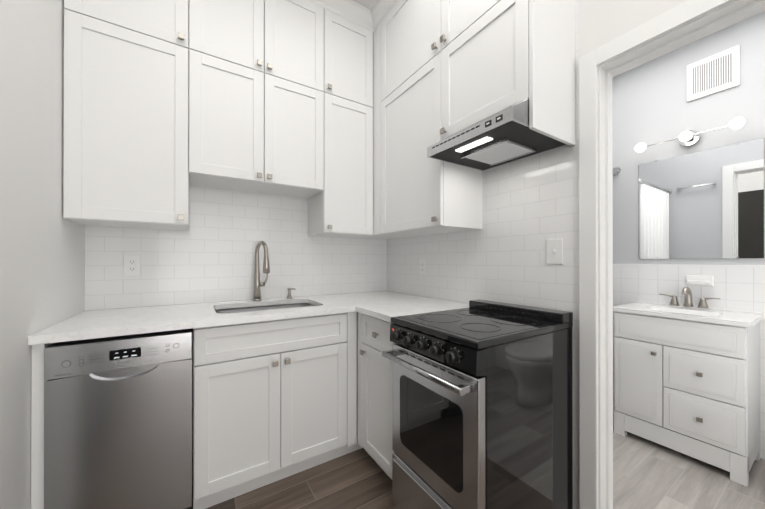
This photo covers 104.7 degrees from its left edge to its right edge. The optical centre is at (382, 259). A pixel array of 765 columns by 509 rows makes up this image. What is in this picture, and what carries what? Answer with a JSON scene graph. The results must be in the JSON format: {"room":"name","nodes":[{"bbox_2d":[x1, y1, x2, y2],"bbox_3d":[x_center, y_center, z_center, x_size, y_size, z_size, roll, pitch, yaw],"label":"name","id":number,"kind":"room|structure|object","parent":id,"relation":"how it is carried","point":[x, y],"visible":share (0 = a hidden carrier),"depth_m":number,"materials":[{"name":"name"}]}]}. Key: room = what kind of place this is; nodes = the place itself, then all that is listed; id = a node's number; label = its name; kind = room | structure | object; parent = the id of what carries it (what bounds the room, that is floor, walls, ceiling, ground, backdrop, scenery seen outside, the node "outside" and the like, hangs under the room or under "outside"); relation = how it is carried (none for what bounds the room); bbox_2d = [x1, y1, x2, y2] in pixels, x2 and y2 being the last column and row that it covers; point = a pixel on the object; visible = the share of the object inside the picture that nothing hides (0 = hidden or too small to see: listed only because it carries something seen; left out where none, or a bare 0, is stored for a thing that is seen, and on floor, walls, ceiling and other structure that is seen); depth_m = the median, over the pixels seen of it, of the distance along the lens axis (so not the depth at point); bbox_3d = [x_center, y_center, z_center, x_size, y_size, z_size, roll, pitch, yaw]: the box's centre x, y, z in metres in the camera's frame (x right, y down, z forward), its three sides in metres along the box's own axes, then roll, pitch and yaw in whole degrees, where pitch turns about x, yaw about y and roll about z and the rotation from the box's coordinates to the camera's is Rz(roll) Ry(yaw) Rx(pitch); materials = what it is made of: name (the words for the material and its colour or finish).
{"room":"kitchen","nodes":[
{"label":"kitchen","id":0,"kind":"room"},
{"bbox_2d":[0,0,84,508],"bbox_3d":[-0.519,-0.285,-0.193,0.100,2.930,4.100,0,0,-32],"label":"wall","id":1,"kind":"structure","parent":0,"point":[42,263],"depth_m":1.03,"materials":[{"name":"white paint"}]},
{"bbox_2d":[85,183,386,451],"bbox_3d":[-0.838,-0.281,2.093,2.013,2.930,0.100,0,0,-32],"label":"wall","id":2,"kind":"structure","parent":0,"point":[208,256],"depth_m":1.92,"materials":[{"name":"tile"}]},
{"bbox_2d":[63,0,188,229],"bbox_3d":[-1.284,-0.917,1.539,0.462,1.470,0.357,0,0,-32],"label":"upper cabinet","id":3,"kind":"object","parent":2,"relation":"attached to","point":[125,113],"visible":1,"depth_m":1.41,"materials":[{"name":"white wood"}]},
{"bbox_2d":[124,255,139,275],"bbox_3d":[-1.410,0.030,1.664,0.072,0.117,0.008,0,0,-32],"label":"electrical outlet","id":4,"kind":"object","parent":2,"relation":"attached to","point":[131,265],"visible":1,"depth_m":1.66,"materials":[{"name":"white plastic"}]},
{"bbox_2d":[189,0,323,198],"bbox_3d":[-0.776,-1.053,1.863,0.740,1.195,0.357,0,0,-32],"label":"upper cabinet","id":5,"kind":"object","parent":2,"relation":"attached to","point":[256,96],"visible":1,"depth_m":1.72,"materials":[{"name":"white wood"}]},
{"bbox_2d":[308,9,372,237],"bbox_3d":[-0.305,-0.915,2.162,0.376,1.470,0.357,0,0,-32],"label":"upper cabinet","id":6,"kind":"object","parent":2,"relation":"attached to","point":[340,204],"visible":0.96,"depth_m":2.04,"materials":[{"name":"white wood"}]},
{"bbox_2d":[307,0,375,31],"bbox_3d":[-0.705,-1.699,1.746,1.662,0.094,0.132,0,0,-32],"label":"crown molding","id":7,"kind":"structure","parent":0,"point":[363,16],"depth_m":2.01,"materials":[{"name":"white wood"}]},
{"bbox_2d":[352,0,377,9],"bbox_3d":[0.312,-1.799,0.398,2.133,0.100,4.200,0,0,-32],"label":"ceiling","id":8,"kind":"structure","parent":0,"point":[369,4],"depth_m":2.01,"materials":[{"name":"white paint"}]},
{"bbox_2d":[369,0,398,28],"bbox_3d":[0.282,-1.699,1.620,0.132,0.094,1.140,0,0,-32],"label":"crown molding","id":9,"kind":"structure","parent":8,"relation":"attached to","point":[382,8],"depth_m":2.01,"materials":[{"name":"white wood"}]},
{"bbox_2d":[192,407,764,508],"bbox_3d":[0.911,1.232,0.772,3.553,0.100,4.200,0,0,-32],"label":"floor","id":10,"kind":"structure","parent":0,"point":[648,474],"depth_m":1.55,"materials":[{"name":"brown wood"}]},
{"bbox_2d":[31,343,51,508],"bbox_3d":[-1.397,0.741,1.313,0.032,0.884,0.606,0,0,-32],"label":"cabinet filler","id":11,"kind":"object","parent":10,"relation":"on","point":[37,426],"visible":0.09,"depth_m":1.06,"materials":[{"name":"white wood"}]},
{"bbox_2d":[44,328,192,508],"bbox_3d":[-1.186,0.749,1.433,0.444,0.868,0.629,0,0,-32],"label":"dishwasher","id":12,"kind":"object","parent":10,"relation":"on","point":[118,422],"visible":1,"depth_m":1.16,"materials":[{"name":"grey metal"}]},
{"bbox_2d":[193,312,360,508],"bbox_3d":[-0.614,0.742,1.794,0.900,0.884,0.634,0,0,-32],"label":"base cabinet","id":13,"kind":"object","parent":10,"relation":"on","point":[274,400],"visible":0.9,"depth_m":1.49,"materials":[{"name":"white wood"}]},
{"bbox_2d":[357,312,393,478],"bbox_3d":[0.040,0.742,1.989,0.634,0.884,1.008,0,0,-32],"label":"base cabinet","id":14,"kind":"object","parent":10,"relation":"on","point":[374,397],"visible":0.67,"depth_m":1.58,"materials":[{"name":"white wood"}]},
{"bbox_2d":[28,291,469,344],"bbox_3d":[-0.497,0.366,1.648,1.909,0.195,1.010,0,0,-32],"label":"countertop","id":15,"kind":"structure","parent":14,"relation":"on","point":[381,305],"depth_m":1.52,"materials":[{"name":"stone"}]},
{"bbox_2d":[252,241,269,300],"bbox_3d":[-0.782,0.072,1.920,0.097,0.393,0.182,0,0,-32],"label":"kitchen faucet","id":16,"kind":"object","parent":15,"relation":"on","point":[258,284],"visible":1,"depth_m":1.95,"materials":[{"name":"silver metal"}]},
{"bbox_2d":[287,288,295,298],"bbox_3d":[-0.641,0.233,2.068,0.052,0.072,0.066,0,0,-32],"label":"soap dispenser","id":17,"kind":"object","parent":15,"relation":"on","point":[289,296],"visible":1,"depth_m":2.06,"materials":[{"name":"silver metal"}]},
{"bbox_2d":[382,299,572,508],"bbox_3d":[0.411,0.706,1.322,0.685,0.955,0.507,0,0,-32],"label":"range","id":18,"kind":"object","parent":10,"relation":"on","point":[482,404],"visible":1,"depth_m":1.14,"materials":[{"name":"black metal"}]},
{"bbox_2d":[613,301,762,486],"bbox_3d":[1.906,0.748,1.885,0.460,0.873,0.602,0,0,-32],"label":"bathroom vanity","id":19,"kind":"object","parent":10,"relation":"on","point":[687,380],"visible":1,"depth_m":1.72,"materials":[{"name":"white wood"}]},
{"bbox_2d":[659,287,719,307],"bbox_3d":[2.013,0.244,1.955,0.129,0.134,0.287,0,0,-32],"label":"vanity faucet","id":20,"kind":"object","parent":19,"relation":"on","point":[687,293],"visible":1,"depth_m":1.96,"materials":[{"name":"silver metal"}]},
{"bbox_2d":[387,0,686,508],"bbox_3d":[1.135,-0.283,0.977,0.120,2.930,4.100,0,0,-32],"label":"wall","id":21,"kind":"structure","parent":0,"point":[530,206],"depth_m":1.49,"materials":[{"name":"tile"}]},
{"bbox_2d":[356,24,413,238],"bbox_3d":[0.011,-0.915,2.326,0.330,1.470,0.420,0,0,-32],"label":"cabinet filler","id":22,"kind":"object","parent":21,"relation":"attached to","point":[377,234],"visible":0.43,"depth_m":2.10,"materials":[{"name":"white wood"}]},
{"bbox_2d":[420,259,425,274],"bbox_3d":[0.297,0.052,2.174,0.008,0.117,0.072,0,0,-32],"label":"electrical outlet","id":23,"kind":"object","parent":21,"relation":"attached to","point":[422,266],"visible":1,"depth_m":2.17,"materials":[{"name":"white plastic"}]},
{"bbox_2d":[381,0,481,235],"bbox_3d":[0.274,-0.916,1.888,0.357,1.470,0.599,0,0,-32],"label":"upper cabinet","id":24,"kind":"object","parent":21,"relation":"attached to","point":[422,193],"visible":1,"depth_m":1.74,"materials":[{"name":"white wood"}]},
{"bbox_2d":[440,0,575,145],"bbox_3d":[0.570,-1.079,1.423,0.357,1.145,0.501,0,0,-32],"label":"upper cabinet","id":25,"kind":"object","parent":21,"relation":"attached to","point":[497,56],"visible":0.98,"depth_m":1.27,"materials":[{"name":"white wood"}]},
{"bbox_2d":[427,98,566,170],"bbox_3d":[0.534,-0.565,1.409,0.429,0.120,0.481,0,0,-32],"label":"range hood","id":26,"kind":"object","parent":25,"relation":"attached to","point":[505,136],"visible":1,"depth_m":1.32,"materials":[{"name":"silver metal"}]},
{"bbox_2d":[547,239,562,263],"bbox_3d":[0.799,-0.039,1.377,0.016,0.117,0.072,0,0,-32],"label":"light switch","id":27,"kind":"object","parent":21,"relation":"attached to","point":[554,251],"visible":1,"depth_m":1.37,"materials":[{"name":"white plastic"}]},
{"bbox_2d":[579,0,764,508],"bbox_3d":[1.166,0.153,0.927,0.158,2.059,0.933,0,0,-32],"label":"door frame","id":28,"kind":"structure","parent":21,"relation":"attached to","point":[687,22],"depth_m":1.24,"materials":[{"name":"white wood"}]},
{"bbox_2d":[612,11,764,459],"bbox_3d":[2.203,-0.166,1.952,0.111,2.700,2.800,0,0,-32],"label":"wall","id":29,"kind":"structure","parent":0,"point":[651,105],"depth_m":2.06,"materials":[{"name":"grey paint"}]},
{"bbox_2d":[613,167,620,174],"bbox_3d":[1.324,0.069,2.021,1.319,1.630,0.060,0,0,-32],"label":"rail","id":30,"kind":"object","parent":29,"relation":"attached to","point":[616,170],"visible":0.12,"depth_m":2.36,"materials":[{"name":"silver metal"}]},
{"bbox_2d":[635,117,744,151],"bbox_3d":[2.044,-0.828,1.992,0.136,0.100,0.519,0,0,-32],"label":"sconce","id":31,"kind":"object","parent":29,"relation":"attached to","point":[689,138],"visible":1,"depth_m":1.97,"materials":[{"name":"silver metal"}]},
{"bbox_2d":[686,275,713,286],"bbox_3d":[2.108,0.139,1.968,0.036,0.070,0.130,0,0,-32],"label":"soap dish","id":32,"kind":"object","parent":29,"relation":"attached to","point":[693,280],"visible":1,"depth_m":1.96,"materials":[{"name":"white ceramic"}]},
{"bbox_2d":[639,138,763,259],"bbox_3d":[2.112,-0.368,2.005,0.008,0.728,0.586,0,0,-32],"label":"bathroom mirror","id":33,"kind":"object","parent":29,"relation":"attached to","point":[705,204],"visible":1,"depth_m":1.96,"materials":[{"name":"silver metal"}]},
{"bbox_2d":[686,45,739,101],"bbox_3d":[2.155,-1.211,1.933,0.014,0.250,0.235,0,0,-32],"label":"air vent","id":34,"kind":"object","parent":29,"relation":"in","point":[715,73],"visible":1,"depth_m":1.92,"materials":[{"name":"white plastic"}]}
]}

